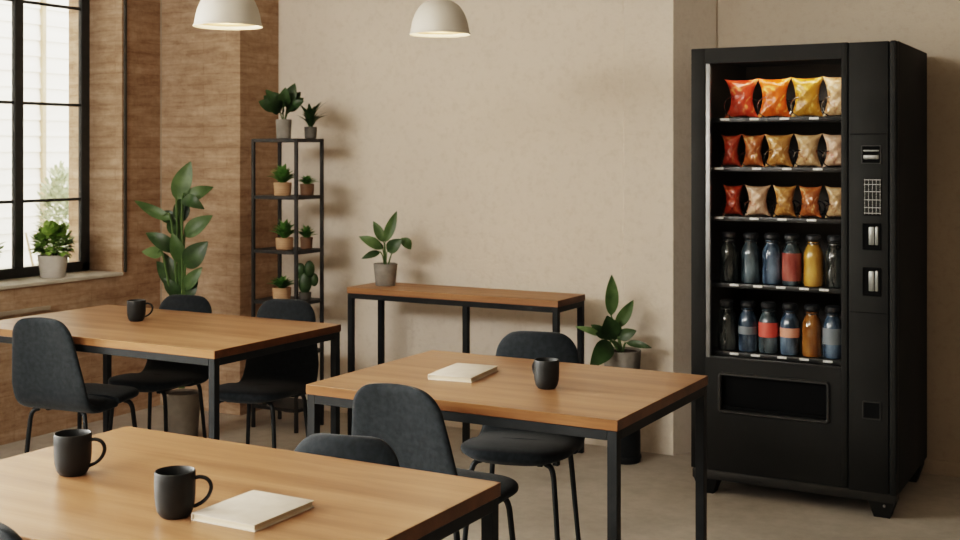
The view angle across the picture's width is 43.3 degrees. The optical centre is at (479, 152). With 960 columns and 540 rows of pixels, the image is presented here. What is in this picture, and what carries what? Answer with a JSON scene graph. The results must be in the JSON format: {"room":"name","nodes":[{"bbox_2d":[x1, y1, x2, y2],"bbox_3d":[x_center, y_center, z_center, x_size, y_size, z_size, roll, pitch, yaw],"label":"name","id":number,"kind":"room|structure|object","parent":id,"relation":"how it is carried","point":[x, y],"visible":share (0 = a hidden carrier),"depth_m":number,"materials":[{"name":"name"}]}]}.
{"room":"break room","nodes":[
{"label":"break room","id":0,"kind":"room"},
{"bbox_2d":[0,0,159,444],"bbox_3d":[-3.822,-0.080,3.625,0.410,3.000,9.400,0,0,29],"label":"wall","id":1,"kind":"structure","parent":0,"point":[141,280],"depth_m":6.63,"materials":[{"name":"brown brick"}]},
{"bbox_2d":[0,306,50,316],"bbox_3d":[-2.687,0.782,5.214,0.022,0.020,2.082,0,0,29],"label":"trim","id":2,"kind":"structure","parent":1,"relation":"attached to","point":[42,308],"depth_m":5.98,"materials":[{"name":"brown wood"}]},
{"bbox_2d":[0,0,122,289],"bbox_3d":[-2.517,-0.318,5.808,0.285,1.965,1.885,0,0,29],"label":"window","id":3,"kind":"structure","parent":1,"relation":"in","point":[18,276],"depth_m":6.33,"materials":[{"name":"metal"}]},
{"bbox_2d":[28,220,77,277],"bbox_3d":[-2.225,0.496,6.305,0.252,0.302,0.244,0,0,29],"label":"potted plant","id":4,"kind":"object","parent":3,"relation":"on","point":[52,263],"visible":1,"depth_m":6.25,"materials":[{"name":"green plant"}]},
{"bbox_2d":[124,0,126,271],"bbox_3d":[-1.931,-0.467,6.584,0.016,2.227,0.016,0,0,29],"label":"trim","id":5,"kind":"structure","parent":1,"relation":"attached to","point":[125,1],"depth_m":6.58,"materials":[{"name":"metal"}]},
{"bbox_2d":[162,0,278,414],"bbox_3d":[-1.324,-0.080,7.087,0.574,3.000,0.920,0,0,29],"label":"brick pillar","id":6,"kind":"structure","parent":0,"point":[214,82],"depth_m":6.66,"materials":[{"name":"brown brick"}]},
{"bbox_2d":[160,0,161,404],"bbox_3d":[-1.798,-0.080,6.822,0.005,3.000,0.005,0,0,29],"label":"trim","id":7,"kind":"structure","parent":6,"relation":"attached to","point":[160,0],"depth_m":6.82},
{"bbox_2d":[0,405,959,539],"bbox_3d":[-0.199,1.480,1.601,8.710,0.120,9.400,0,0,29],"label":"floor","id":8,"kind":"structure","parent":0,"point":[658,492],"depth_m":4.93,"materials":[{"name":"concrete"}]},
{"bbox_2d":[0,522,22,539],"bbox_3d":[-0.740,1.014,2.185,0.368,0.815,0.430,0,0,29],"label":"dining chair","id":9,"kind":"object","parent":8,"relation":"on","point":[6,533],"visible":1,"depth_m":1.96,"materials":[{"name":"fabric"}]},
{"bbox_2d":[12,317,138,452],"bbox_3d":[-1.519,1.009,4.576,0.350,0.823,0.419,0,0,22],"label":"dining chair","id":10,"kind":"object","parent":8,"relation":"on","point":[46,370],"visible":0.91,"depth_m":4.43,"materials":[{"name":"fabric"}]},
{"bbox_2d":[108,295,211,437],"bbox_3d":[-1.330,1.016,5.036,0.331,0.811,0.408,0,0,18],"label":"dining chair","id":11,"kind":"object","parent":8,"relation":"on","point":[160,377],"visible":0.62,"depth_m":5.09,"materials":[{"name":"fabric"}]},
{"bbox_2d":[0,305,340,439],"bbox_3d":[-1.273,1.045,4.721,1.265,0.750,0.729,0,0,29],"label":"dining table","id":12,"kind":"object","parent":8,"relation":"on","point":[211,340],"visible":0.78,"depth_m":4.54,"materials":[{"name":"brown wood"}]},
{"bbox_2d":[127,299,152,321],"bbox_3d":[-1.361,0.629,4.833,0.097,0.083,0.073,0,0,-29],"label":"mug","id":13,"kind":"object","parent":12,"relation":"on","point":[136,308],"visible":1,"depth_m":4.80,"materials":[{"name":"ceramic"}]},
{"bbox_2d":[134,161,212,436],"bbox_3d":[-1.509,0.731,5.975,0.380,1.379,0.174,0,0,0],"label":"potted plant","id":14,"kind":"object","parent":8,"relation":"on","point":[183,405],"visible":0.74,"depth_m":5.95,"materials":[{"name":"green plant"}]},
{"bbox_2d":[0,426,500,539],"bbox_3d":[-0.586,1.045,2.404,1.041,0.750,0.714,0,0,29],"label":"dining table","id":15,"kind":"object","parent":8,"relation":"on","point":[114,499],"visible":0.98,"depth_m":2.40,"materials":[{"name":"brown wood"}]},
{"bbox_2d":[53,429,106,476],"bbox_3d":[-0.839,0.627,2.531,0.101,0.086,0.076,0,0,-27],"label":"mug","id":16,"kind":"object","parent":15,"relation":"on","point":[72,447],"visible":1,"depth_m":2.50,"materials":[{"name":"ceramic"}]},
{"bbox_2d":[154,465,212,519],"bbox_3d":[-0.552,0.628,2.228,0.099,0.084,0.075,0,0,25],"label":"mug","id":17,"kind":"object","parent":15,"relation":"on","point":[174,486],"visible":1,"depth_m":2.21,"materials":[{"name":"ceramic"}]},
{"bbox_2d":[191,490,313,531],"bbox_3d":[-0.420,0.663,2.248,0.148,0.014,0.174,0,0,29],"label":"notebook","id":18,"kind":"object","parent":15,"relation":"on","point":[254,510],"visible":1,"depth_m":2.22,"materials":[{"name":"white paper"}]},
{"bbox_2d":[219,299,318,447],"bbox_3d":[-0.856,1.009,4.783,0.339,0.823,0.412,0,0,18],"label":"dining chair","id":19,"kind":"object","parent":8,"relation":"on","point":[268,379],"visible":0.74,"depth_m":4.88,"materials":[{"name":"fabric"}]},
{"bbox_2d":[251,138,323,433],"bbox_3d":[-1.000,0.673,6.296,0.294,1.494,0.232,0,0,29],"label":"plant shelf","id":20,"kind":"object","parent":8,"relation":"on","point":[294,405],"visible":0.69,"depth_m":6.26,"materials":[{"name":"metal"}]},
{"bbox_2d":[266,276,293,298],"bbox_3d":[-1.025,0.696,6.256,0.153,0.129,0.160,0,0,-36],"label":"potted plant","id":21,"kind":"object","parent":20,"relation":"on","point":[281,291],"visible":0.94,"depth_m":6.22,"materials":[{"name":"plant"}]},
{"bbox_2d":[259,83,303,138],"bbox_3d":[-1.026,-0.218,6.242,0.241,0.288,0.133,0,0,0],"label":"potted plant","id":22,"kind":"object","parent":20,"relation":"on","point":[273,102],"visible":0.93,"depth_m":6.24,"materials":[{"name":"green plant"}]},
{"bbox_2d":[269,163,293,195],"bbox_3d":[-1.020,0.137,6.258,0.163,0.167,0.168,0,0,-35],"label":"potted plant","id":23,"kind":"object","parent":20,"relation":"on","point":[281,188],"visible":1,"depth_m":6.22,"materials":[{"name":"plant"}]},
{"bbox_2d":[271,219,301,249],"bbox_3d":[-1.010,0.418,6.252,0.156,0.160,0.161,0,0,-35],"label":"potted plant","id":24,"kind":"object","parent":20,"relation":"on","point":[284,242],"visible":0.98,"depth_m":6.22,"materials":[{"name":"plant"}]},
{"bbox_2d":[299,225,315,248],"bbox_3d":[-0.904,0.433,6.303,0.109,0.131,0.112,0,0,-35],"label":"potted plant","id":25,"kind":"object","parent":20,"relation":"on","point":[306,241],"visible":0.98,"depth_m":6.28,"materials":[{"name":"plant"}]},
{"bbox_2d":[298,261,317,299],"bbox_3d":[-0.899,0.658,6.272,0.115,0.203,0.066,0,0,-22],"label":"potted plant","id":26,"kind":"object","parent":20,"relation":"on","point":[307,277],"visible":0.98,"depth_m":6.26,"materials":[{"name":"green plant"}]},
{"bbox_2d":[298,175,317,195],"bbox_3d":[-0.899,0.168,6.293,0.115,0.105,0.120,0,0,-36],"label":"potted plant","id":27,"kind":"object","parent":20,"relation":"on","point":[306,189],"visible":0.99,"depth_m":6.26,"materials":[{"name":"plant"}]},
{"bbox_2d":[297,102,325,138],"bbox_3d":[-0.871,-0.173,6.293,0.161,0.198,0.140,0,0,-41],"label":"potted plant","id":28,"kind":"object","parent":20,"relation":"on","point":[310,132],"visible":1,"depth_m":6.27,"materials":[{"name":"green plant"}]},
{"bbox_2d":[294,433,399,466],"bbox_3d":[-0.362,1.028,2.549,0.339,0.786,0.412,0,0,17],"label":"dining chair","id":29,"kind":"object","parent":8,"relation":"on","point":[370,449],"visible":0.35,"depth_m":2.71,"materials":[{"name":"fabric"}]},
{"bbox_2d":[351,383,518,539],"bbox_3d":[-0.114,1.009,3.297,0.361,0.823,0.425,0,0,31],"label":"dining chair","id":30,"kind":"object","parent":8,"relation":"on","point":[408,419],"visible":0.51,"depth_m":3.13,"materials":[{"name":"fabric"}]},
{"bbox_2d":[347,282,584,465],"bbox_3d":[-0.084,1.045,5.895,1.168,0.750,0.301,0,0,29],"label":"console table","id":31,"kind":"object","parent":8,"relation":"on","point":[554,303],"visible":0.8,"depth_m":5.75,"materials":[{"name":"brown wood"}]},
{"bbox_2d":[359,211,411,286],"bbox_3d":[-0.478,0.482,6.115,0.267,0.376,0.122,0,0,0],"label":"potted plant","id":32,"kind":"object","parent":31,"relation":"on","point":[385,272],"visible":1,"depth_m":6.09,"materials":[{"name":"green plant"}]},
{"bbox_2d":[306,350,707,539],"bbox_3d":[0.091,1.045,3.573,0.973,0.750,0.702,0,0,29],"label":"dining table","id":33,"kind":"object","parent":8,"relation":"on","point":[611,404],"visible":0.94,"depth_m":3.43,"materials":[{"name":"brown wood"}]},
{"bbox_2d":[428,363,497,382],"bbox_3d":[-0.049,0.662,3.653,0.140,0.015,0.215,0,0,22],"label":"notebook","id":34,"kind":"object","parent":33,"relation":"on","point":[457,372],"visible":1,"depth_m":3.61,"materials":[{"name":"white paper"}]},
{"bbox_2d":[532,357,558,389],"bbox_3d":[0.181,0.629,3.462,0.073,0.082,0.104,0,0,-33],"label":"mug","id":35,"kind":"object","parent":33,"relation":"on","point":[545,370],"visible":1,"depth_m":3.42,"materials":[{"name":"ceramic"}]},
{"bbox_2d":[461,331,584,539],"bbox_3d":[0.140,1.009,3.875,0.357,0.823,0.423,0,0,15],"label":"dining chair","id":36,"kind":"object","parent":8,"relation":"on","point":[494,445],"visible":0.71,"depth_m":3.87,"materials":[{"name":"fabric"}]},
{"bbox_2d":[621,430,640,464],"bbox_3d":[0.669,1.289,5.577,0.152,0.262,0.152,0,0,29],"label":"plant stand","id":37,"kind":"object","parent":8,"relation":"on","point":[630,445],"visible":0.35,"depth_m":5.51,"materials":[{"name":"black metal"}]},
{"bbox_2d":[576,275,651,368],"bbox_3d":[0.604,0.861,5.537,0.307,0.592,0.214,0,0,-26],"label":"potted plant","id":38,"kind":"object","parent":37,"relation":"on","point":[604,352],"visible":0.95,"depth_m":5.54,"materials":[{"name":"green plant"}]},
{"bbox_2d":[691,40,926,518],"bbox_3d":[1.415,0.492,5.170,0.829,1.856,0.713,0,0,29],"label":"vending machine","id":39,"kind":"object","parent":8,"relation":"on","point":[854,425],"visible":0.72,"depth_m":4.90,"materials":[{"name":"black metal"}]},
{"bbox_2d":[717,299,736,350],"bbox_3d":[1.044,0.725,5.116,0.080,0.213,0.080,0,0,9],"label":"bottle","id":40,"kind":"object","parent":39,"relation":"on","point":[726,336],"visible":1,"depth_m":5.09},
{"bbox_2d":[719,231,738,282],"bbox_3d":[1.052,0.439,5.111,0.080,0.213,0.080,0,0,-33],"label":"bottle","id":41,"kind":"object","parent":39,"relation":"on","point":[728,269],"visible":1,"depth_m":5.08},
{"bbox_2d":[721,134,741,166],"bbox_3d":[1.063,-0.011,5.119,0.060,0.140,0.078,0,0,-21],"label":"snack bag","id":42,"kind":"object","parent":39,"relation":"on","point":[731,143],"visible":0.98,"depth_m":5.10,"materials":[{"name":"red plastic"}]},
{"bbox_2d":[722,184,742,215],"bbox_3d":[1.069,0.199,5.116,0.061,0.134,0.073,0,0,-29],"label":"snack bag","id":43,"kind":"object","parent":39,"relation":"on","point":[732,193],"visible":1,"depth_m":5.10,"materials":[{"name":"red plastic"}]},
{"bbox_2d":[725,79,757,117],"bbox_3d":[1.103,-0.230,5.099,0.148,0.168,0.061,0,0,17],"label":"snack bag","id":44,"kind":"object","parent":39,"relation":"on","point":[741,104],"visible":0.99,"depth_m":5.08,"materials":[{"name":"red plastic"}]},
{"bbox_2d":[738,300,757,352],"bbox_3d":[1.123,0.725,5.072,0.082,0.213,0.082,0,0,-42],"label":"bottle","id":45,"kind":"object","parent":39,"relation":"on","point":[747,322],"visible":1,"depth_m":5.04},
{"bbox_2d":[741,232,760,283],"bbox_3d":[1.134,0.439,5.065,0.080,0.213,0.080,0,0,9],"label":"bottle","id":46,"kind":"object","parent":39,"relation":"on","point":[750,254],"visible":1,"depth_m":5.04,"materials":[{"name":"glass"}]},
{"bbox_2d":[741,134,764,166],"bbox_3d":[1.146,-0.011,5.075,0.091,0.140,0.063,0,0,0],"label":"snack bag","id":47,"kind":"object","parent":39,"relation":"on","point":[753,144],"visible":0.99,"depth_m":5.05,"materials":[{"name":"orange plastic"}]},
{"bbox_2d":[745,185,770,215],"bbox_3d":[1.163,0.199,5.065,0.100,0.134,0.064,0,0,45],"label":"snack bag","id":48,"kind":"object","parent":39,"relation":"on","point":[757,195],"visible":1,"depth_m":5.05,"materials":[{"name":"beige plastic"}]},
{"bbox_2d":[758,301,778,353],"bbox_3d":[1.199,0.725,5.029,0.082,0.213,0.082,0,0,-25],"label":"bottle","id":49,"kind":"object","parent":39,"relation":"on","point":[768,324],"visible":1,"depth_m":5.00,"materials":[{"name":"glass"}]},
{"bbox_2d":[762,233,781,284],"bbox_3d":[1.212,0.439,5.022,0.080,0.213,0.080,0,0,-10],"label":"bottle","id":50,"kind":"object","parent":39,"relation":"on","point":[771,254],"visible":1,"depth_m":4.99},
{"bbox_2d":[758,78,790,116],"bbox_3d":[1.224,-0.230,5.032,0.138,0.168,0.060,0,0,21],"label":"snack bag","id":51,"kind":"object","parent":39,"relation":"on","point":[774,104],"visible":0.99,"depth_m":5.01,"materials":[{"name":"orange plastic"}]},
{"bbox_2d":[711,334,840,365],"bbox_3d":[1.355,0.839,5.221,0.603,0.020,0.602,0,0,29],"label":"shelf","id":52,"kind":"object","parent":39,"relation":"attached to","point":[714,348],"depth_m":5.00,"materials":[{"name":"black metal"}]},
{"bbox_2d":[711,271,840,293],"bbox_3d":[1.355,0.553,5.221,0.603,0.020,0.602,0,0,29],"label":"shelf","id":53,"kind":"object","parent":39,"relation":"attached to","point":[715,281],"depth_m":4.99,"materials":[{"name":"black metal"}]},
{"bbox_2d":[711,211,840,223],"bbox_3d":[1.355,0.274,5.221,0.603,0.020,0.602,0,0,29],"label":"shelf","id":54,"kind":"object","parent":39,"relation":"attached to","point":[716,216],"depth_m":5.01,"materials":[{"name":"black metal"}]},
{"bbox_2d":[711,166,840,171],"bbox_3d":[1.355,0.068,5.221,0.603,0.020,0.602,0,0,29],"label":"shelf","id":55,"kind":"object","parent":39,"relation":"attached to","point":[713,168],"depth_m":4.97,"materials":[{"name":"black metal"}]},
{"bbox_2d":[711,116,840,122],"bbox_3d":[1.355,-0.138,5.221,0.603,0.020,0.602,0,0,29],"label":"shelf","id":56,"kind":"object","parent":39,"relation":"attached to","point":[714,119],"depth_m":5.00,"materials":[{"name":"black metal"}]},
{"bbox_2d":[765,134,792,166],"bbox_3d":[1.239,-0.011,5.017,0.118,0.140,0.060,0,0,25],"label":"snack bag","id":57,"kind":"object","parent":39,"relation":"on","point":[779,144],"visible":0.99,"depth_m":5.00,"materials":[{"name":"plastic"}]},
{"bbox_2d":[773,185,795,216],"bbox_3d":[1.261,0.199,5.009,0.085,0.134,0.061,0,0,-14],"label":"snack bag","id":58,"kind":"object","parent":39,"relation":"on","point":[784,195],"visible":1,"depth_m":4.99,"materials":[{"name":"plastic"}]},
{"bbox_2d":[780,302,799,355],"bbox_3d":[1.277,0.725,4.985,0.082,0.213,0.082,0,0,-28],"label":"bottle","id":59,"kind":"object","parent":39,"relation":"on","point":[789,323],"visible":1,"depth_m":4.96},
{"bbox_2d":[782,233,801,285],"bbox_3d":[1.284,0.439,4.981,0.082,0.213,0.082,0,0,-9],"label":"bottle","id":60,"kind":"object","parent":39,"relation":"on","point":[791,254],"visible":1,"depth_m":4.95,"materials":[{"name":"glass"}]},
{"bbox_2d":[791,77,822,116],"bbox_3d":[1.342,-0.230,4.964,0.132,0.168,0.060,0,0,30],"label":"snack bag","id":61,"kind":"object","parent":39,"relation":"on","point":[806,89],"visible":1,"depth_m":4.94,"materials":[{"name":"yellow plastic"}]},
{"bbox_2d":[794,133,821,166],"bbox_3d":[1.345,-0.011,4.963,0.064,0.140,0.105,0,0,-33],"label":"snack bag","id":62,"kind":"object","parent":39,"relation":"on","point":[808,144],"visible":0.98,"depth_m":4.94,"materials":[{"name":"beige plastic"}]},
{"bbox_2d":[798,185,821,217],"bbox_3d":[1.353,0.199,4.958,0.065,0.134,0.087,0,0,-28],"label":"snack bag","id":63,"kind":"object","parent":39,"relation":"on","point":[810,195],"visible":1,"depth_m":4.94,"materials":[{"name":"orange plastic"}]},
{"bbox_2d":[802,304,821,357],"bbox_3d":[1.356,0.725,4.941,0.080,0.213,0.080,0,0,11],"label":"bottle","id":64,"kind":"object","parent":39,"relation":"on","point":[811,324],"visible":1,"depth_m":4.91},
{"bbox_2d":[803,234,823,286],"bbox_3d":[1.361,0.439,4.939,0.080,0.213,0.080,0,0,21],"label":"bottle","id":65,"kind":"object","parent":39,"relation":"on","point":[813,273],"visible":1,"depth_m":4.91,"materials":[{"name":"gold glass"}]},
{"bbox_2d":[822,76,840,115],"bbox_3d":[1.450,-0.230,4.901,0.130,0.168,0.060,0,-1,31],"label":"snack bag","id":66,"kind":"object","parent":39,"relation":"on","point":[833,85],"visible":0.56,"depth_m":4.89,"materials":[{"name":"beige plastic"}]},
{"bbox_2d":[822,133,840,166],"bbox_3d":[1.444,-0.011,4.903,0.096,0.140,0.062,0,0,-11],"label":"snack bag","id":67,"kind":"object","parent":39,"relation":"on","point":[833,142],"visible":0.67,"depth_m":4.89,"materials":[{"name":"beige plastic"}]},
{"bbox_2d":[823,305,840,359],"bbox_3d":[1.430,0.725,4.900,0.082,0.213,0.082,0,0,8],"label":"bottle","id":68,"kind":"object","parent":39,"relation":"on","point":[832,323],"visible":0.82,"depth_m":4.87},
{"bbox_2d":[825,235,840,288],"bbox_3d":[1.437,0.439,4.896,0.080,0.213,0.080,0,0,8],"label":"bottle","id":69,"kind":"object","parent":39,"relation":"on","point":[833,252],"visible":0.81,"depth_m":4.87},
{"bbox_2d":[825,186,840,217],"bbox_3d":[1.445,0.199,4.902,0.060,0.134,0.079,0,0,-27],"label":"snack bag","id":70,"kind":"object","parent":39,"relation":"on","point":[834,193],"visible":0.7,"depth_m":4.89,"materials":[{"name":"beige plastic"}]},
{"bbox_2d":[279,0,716,455],"bbox_3d":[0.085,-0.080,6.482,2.476,3.000,0.601,0,0,29],"label":"wall","id":71,"kind":"structure","parent":0,"point":[546,147],"depth_m":6.14,"materials":[{"name":"paint"}]},
{"bbox_2d":[717,0,959,461],"bbox_3d":[3.432,-0.080,4.758,5.050,3.000,0.345,0,0,29],"label":"wall","id":72,"kind":"structure","parent":0,"point":[932,27],"depth_m":5.36,"materials":[{"name":"paint"}]},
{"bbox_2d":[921,458,959,476],"bbox_3d":[3.347,1.387,4.601,5.045,0.066,0.012,0,0,29],"label":"baseboard","id":73,"kind":"structure","parent":72,"relation":"attached to","point":[931,466],"depth_m":5.33,"materials":[{"name":"paint"}]},
{"bbox_3d":[-0.199,-1.640,1.601,8.710,0.120,9.400,0,0,29],"label":"ceiling","id":74,"kind":"structure","parent":0,"visible":0},
{"bbox_2d":[193,0,262,29],"bbox_3d":[-0.875,-1.008,4.201,0.239,1.141,0.239,0,0,29],"label":"pendant lamp","id":75,"kind":"object","parent":74,"relation":"hanging from","point":[210,14],"visible":1,"depth_m":4.12,"materials":[{"name":"white metal"}]},
{"bbox_2d":[201,23,254,26],"bbox_3d":[-0.875,-0.452,4.201,0.215,0.004,0.215,0,0,29],"label":"diffuser","id":76,"kind":"object","parent":75,"relation":"attached to","point":[202,24],"depth_m":4.24,"materials":[{"name":"white plastic"}]},
{"bbox_2d":[409,0,470,37],"bbox_3d":[-0.156,-1.019,4.700,0.239,1.120,0.239,0,0,29],"label":"pendant lamp","id":77,"kind":"object","parent":74,"relation":"hanging from","point":[433,18],"visible":1,"depth_m":4.62,"materials":[{"name":"white metal"}]},
{"bbox_2d":[419,32,460,33],"bbox_3d":[-0.156,-0.473,4.700,0.215,0.004,0.215,0,0,29],"label":"diffuser","id":78,"kind":"object","parent":77,"relation":"attached to","point":[419,32],"depth_m":4.75,"materials":[{"name":"white plastic"}]},
{"label":"outside","id":79,"kind":"structure","parent":0,"visible":0},
{"bbox_3d":[-10.465,1.720,9.285,16.670,0.100,34.000,0,0,29],"label":"ground","id":80,"kind":"structure","parent":79,"visible":0},
{"bbox_2d":[0,0,68,268],"bbox_3d":[-5.380,-1.550,11.026,3.050,6.440,18.000,0,0,29],"label":"neighbouring building","id":81,"kind":"structure","parent":80,"relation":"on","point":[46,29],"depth_m":10.62,"materials":[{"name":"white"}]},
{"bbox_2d":[25,160,68,265],"bbox_3d":[-3.295,0.863,9.475,0.511,1.622,0.475,0,0,29],"label":"shrub","id":82,"kind":"object","parent":80,"relation":"on","point":[55,190],"visible":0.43,"depth_m":9.41,"materials":[{"name":"green plant"}]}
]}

